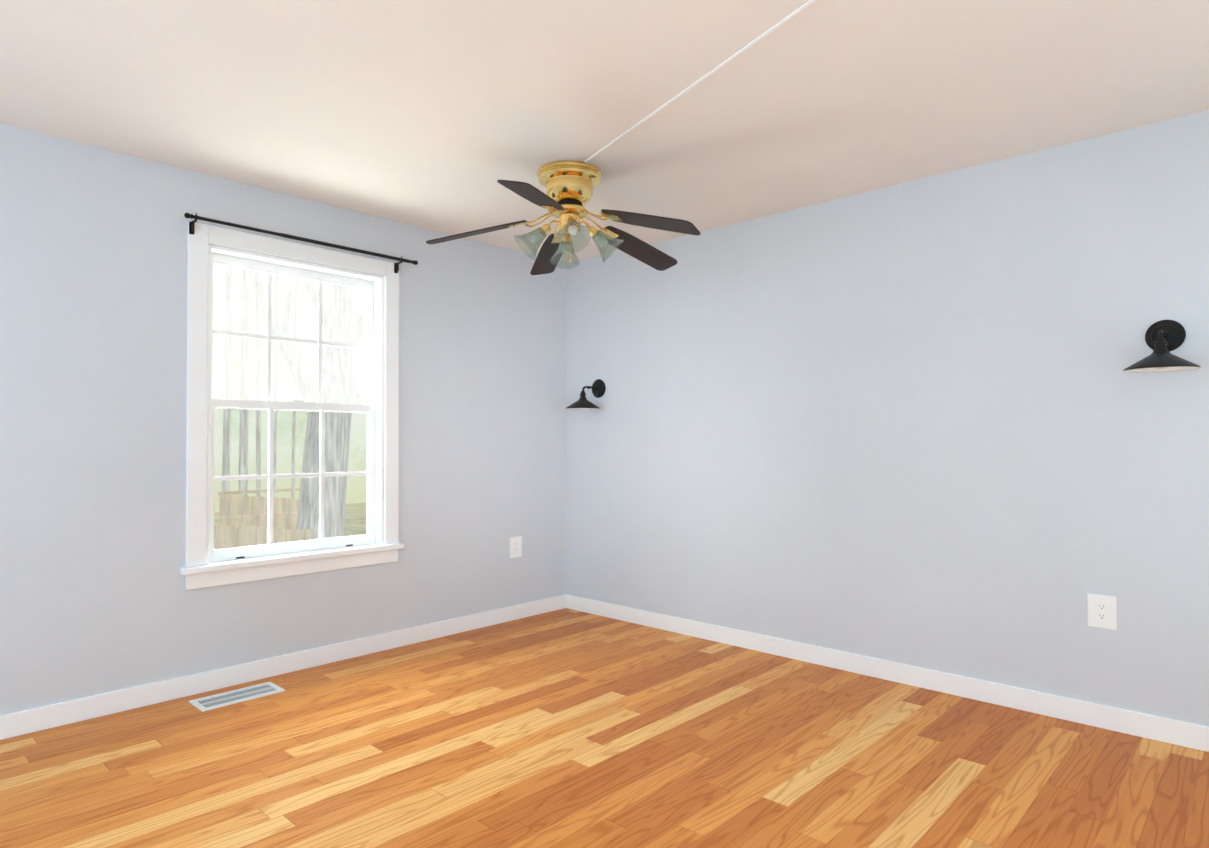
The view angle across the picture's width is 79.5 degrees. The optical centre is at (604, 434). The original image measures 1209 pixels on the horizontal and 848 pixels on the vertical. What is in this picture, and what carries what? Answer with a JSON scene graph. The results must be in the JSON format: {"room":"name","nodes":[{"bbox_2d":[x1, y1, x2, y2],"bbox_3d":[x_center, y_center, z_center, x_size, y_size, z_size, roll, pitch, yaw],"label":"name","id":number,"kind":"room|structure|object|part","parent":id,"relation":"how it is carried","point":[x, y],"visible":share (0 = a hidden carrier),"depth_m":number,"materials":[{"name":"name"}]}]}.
{"room":"empty bedroom","nodes":[
{"label":"empty bedroom","id":0,"kind":"room"},
{"bbox_2d":[0,123,565,714],"bbox_3d":[-1.894,-0.008,3.520,0.150,2.440,4.600,-1,-1,43],"label":"wall","id":1,"kind":"structure","parent":0,"point":[96,597],"depth_m":3.32,"materials":[{"name":"blue paint"}]},
{"bbox_2d":[0,594,566,739],"bbox_3d":[-1.834,1.164,3.452,0.013,0.095,4.600,-1,-1,43],"label":"baseboard","id":2,"kind":"structure","parent":1,"relation":"attached to","point":[19,723],"depth_m":3.53,"materials":[{"name":"white wood"}]},
{"bbox_2d":[180,222,403,589],"bbox_3d":[-1.602,-0.129,3.803,0.201,1.708,1.140,-1,-1,43],"label":"window","id":3,"kind":"structure","parent":1,"relation":"in","point":[199,570],"depth_m":3.76,"materials":[{"name":"white wood"}]},
{"bbox_3d":[-1.620,-0.128,3.819,0.076,1.501,0.894,-1,-1,43],"label":"window sash","id":4,"kind":"part","parent":3,"relation":"part of","materials":[{"name":"white wood"}]},
{"bbox_2d":[184,213,417,272],"bbox_3d":[-1.507,-0.966,3.753,0.075,0.085,1.216,-1,-1,43],"label":"curtain rod","id":5,"kind":"object","parent":3,"relation":"attached to","point":[196,217],"visible":1,"depth_m":3.67,"materials":[{"name":"black metal"}]},
{"bbox_2d":[510,536,521,557],"bbox_3d":[-0.586,0.748,4.801,0.008,0.135,0.100,-1,-1,43],"label":"outlet","id":6,"kind":"object","parent":1,"relation":"attached to","point":[515,546],"visible":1,"depth_m":4.80,"materials":[{"name":"white plastic"}]},
{"bbox_2d":[0,608,1208,847],"bbox_3d":[-0.265,1.256,1.992,4.600,0.120,4.900,-1,-1,43],"label":"floor","id":7,"kind":"structure","parent":0,"point":[566,728],"depth_m":2.65,"materials":[{"name":"laminate"}]},
{"bbox_2d":[189,682,284,711],"bbox_3d":[-1.689,1.207,3.348,0.173,0.006,0.360,-1,-1,43],"label":"floor vent","id":8,"kind":"object","parent":7,"relation":"in","point":[211,702],"visible":1,"depth_m":3.33,"materials":[{"name":"white metal"}]},
{"bbox_2d":[0,0,1208,263],"bbox_3d":[-0.265,-1.304,2.017,4.600,0.120,4.900,-1,-1,43],"label":"ceiling","id":9,"kind":"structure","parent":0,"point":[442,116],"depth_m":2.62,"materials":[{"name":"white paint"}]},
{"bbox_2d":[426,160,699,274],"bbox_3d":[-0.131,-1.016,3.404,1.248,0.427,1.283,-1,-1,43],"label":"fan","id":10,"kind":"object","parent":9,"relation":"hanging from","point":[569,185],"visible":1,"depth_m":3.35,"materials":[{"name":"brown wood"}]},
{"bbox_2d":[584,0,815,162],"bbox_3d":[0.658,-1.240,1.966,0.013,0.007,3.011,0,-1,-30],"label":"cord","id":11,"kind":"object","parent":9,"relation":"attached to","point":[762,36],"visible":1,"depth_m":2.47,"materials":[{"name":"white plastic"}]},
{"bbox_2d":[566,110,1208,726],"bbox_3d":[1.353,-0.006,3.743,4.600,2.440,0.150,-1,-1,43],"label":"wall","id":12,"kind":"structure","parent":0,"point":[928,422],"depth_m":3.45,"materials":[{"name":"blue paint"}]},
{"bbox_2d":[565,379,605,409],"bbox_3d":[-0.130,-0.271,4.838,0.232,0.207,0.270,-1,-1,43],"label":"sconce","id":13,"kind":"object","parent":12,"relation":"attached to","point":[598,387],"visible":1,"depth_m":4.87,"materials":[{"name":"black metal"}]},
{"bbox_2d":[566,595,1208,751],"bbox_3d":[1.302,1.166,3.667,4.287,0.095,0.013,-1,-1,43],"label":"baseboard","id":14,"kind":"structure","parent":12,"relation":"attached to","point":[1169,731],"depth_m":3.42,"materials":[{"name":"white wood"}]},
{"bbox_2d":[1087,593,1116,629],"bbox_3d":[2.044,0.729,2.984,0.100,0.135,0.008,-1,-1,43],"label":"outlet","id":15,"kind":"object","parent":12,"relation":"attached to","point":[1102,611],"visible":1,"depth_m":2.98,"materials":[{"name":"white plastic"}]},
{"bbox_2d":[1123,320,1199,371],"bbox_3d":[2.111,-0.346,2.754,0.232,0.207,0.270,-1,-1,43],"label":"sconce","id":16,"kind":"object","parent":12,"relation":"attached to","point":[1163,338],"visible":1,"depth_m":2.79,"materials":[{"name":"black metal"}]},
{"label":"outside","id":17,"kind":"structure","parent":0,"visible":0},
{"bbox_2d":[212,264,366,512],"bbox_3d":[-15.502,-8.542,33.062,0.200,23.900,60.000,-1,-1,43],"label":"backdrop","id":18,"kind":"structure","parent":17,"point":[356,482],"depth_m":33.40,"materials":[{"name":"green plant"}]},
{"bbox_2d":[214,502,366,548],"bbox_3d":[-13.434,3.385,20.776,39.400,0.200,55.000,-1,-1,43],"label":"ground","id":19,"kind":"structure","parent":17,"point":[352,525],"depth_m":28.60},
{"bbox_2d":[222,267,232,525],"bbox_3d":[-6.229,-0.575,11.975,0.120,11.816,0.151,0,-1,22],"label":"sapling","id":20,"kind":"object","parent":19,"relation":"on","point":[226,427],"depth_m":11.94,"materials":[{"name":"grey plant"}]},
{"bbox_2d":[238,270,249,526],"bbox_3d":[-6.524,-0.625,13.127,0.155,12.953,0.177,0,-1,22],"label":"sapling","id":21,"kind":"object","parent":19,"relation":"on","point":[242,436],"depth_m":13.08,"materials":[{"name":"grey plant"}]},
{"bbox_2d":[256,272,260,526],"bbox_3d":[-7.268,-0.699,15.255,0.105,15.028,0.134,0,-1,22],"label":"sapling","id":22,"kind":"object","parent":19,"relation":"on","point":[258,421],"depth_m":15.22,"materials":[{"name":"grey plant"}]},
{"bbox_2d":[215,488,312,548],"bbox_3d":[-4.579,2.021,10.053,3.110,2.312,2.550,-1,-1,43],"label":"fence","id":23,"kind":"object","parent":19,"relation":"on","point":[253,533],"depth_m":11.05,"materials":[{"name":"brown wood"}]},
{"bbox_2d":[273,275,278,497],"bbox_3d":[-8.379,-0.866,18.477,0.105,18.205,0.185,0,-1,37],"label":"sapling","id":24,"kind":"object","parent":19,"relation":"on","point":[276,283],"depth_m":18.45,"materials":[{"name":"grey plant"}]},
{"bbox_2d":[291,278,296,528],"bbox_3d":[-9.335,-1.018,21.857,0.100,21.532,0.202,0,-1,37],"label":"sapling","id":25,"kind":"object","parent":19,"relation":"on","point":[294,412],"depth_m":21.80,"materials":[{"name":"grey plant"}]},
{"bbox_2d":[248,270,364,539],"bbox_3d":[-3.771,-0.459,10.206,0.737,9.855,2.752,-1,-1,43],"label":"oak tree","id":26,"kind":"object","parent":19,"relation":"on","point":[312,511],"depth_m":9.89,"materials":[{"name":"grey plant"}]}
]}

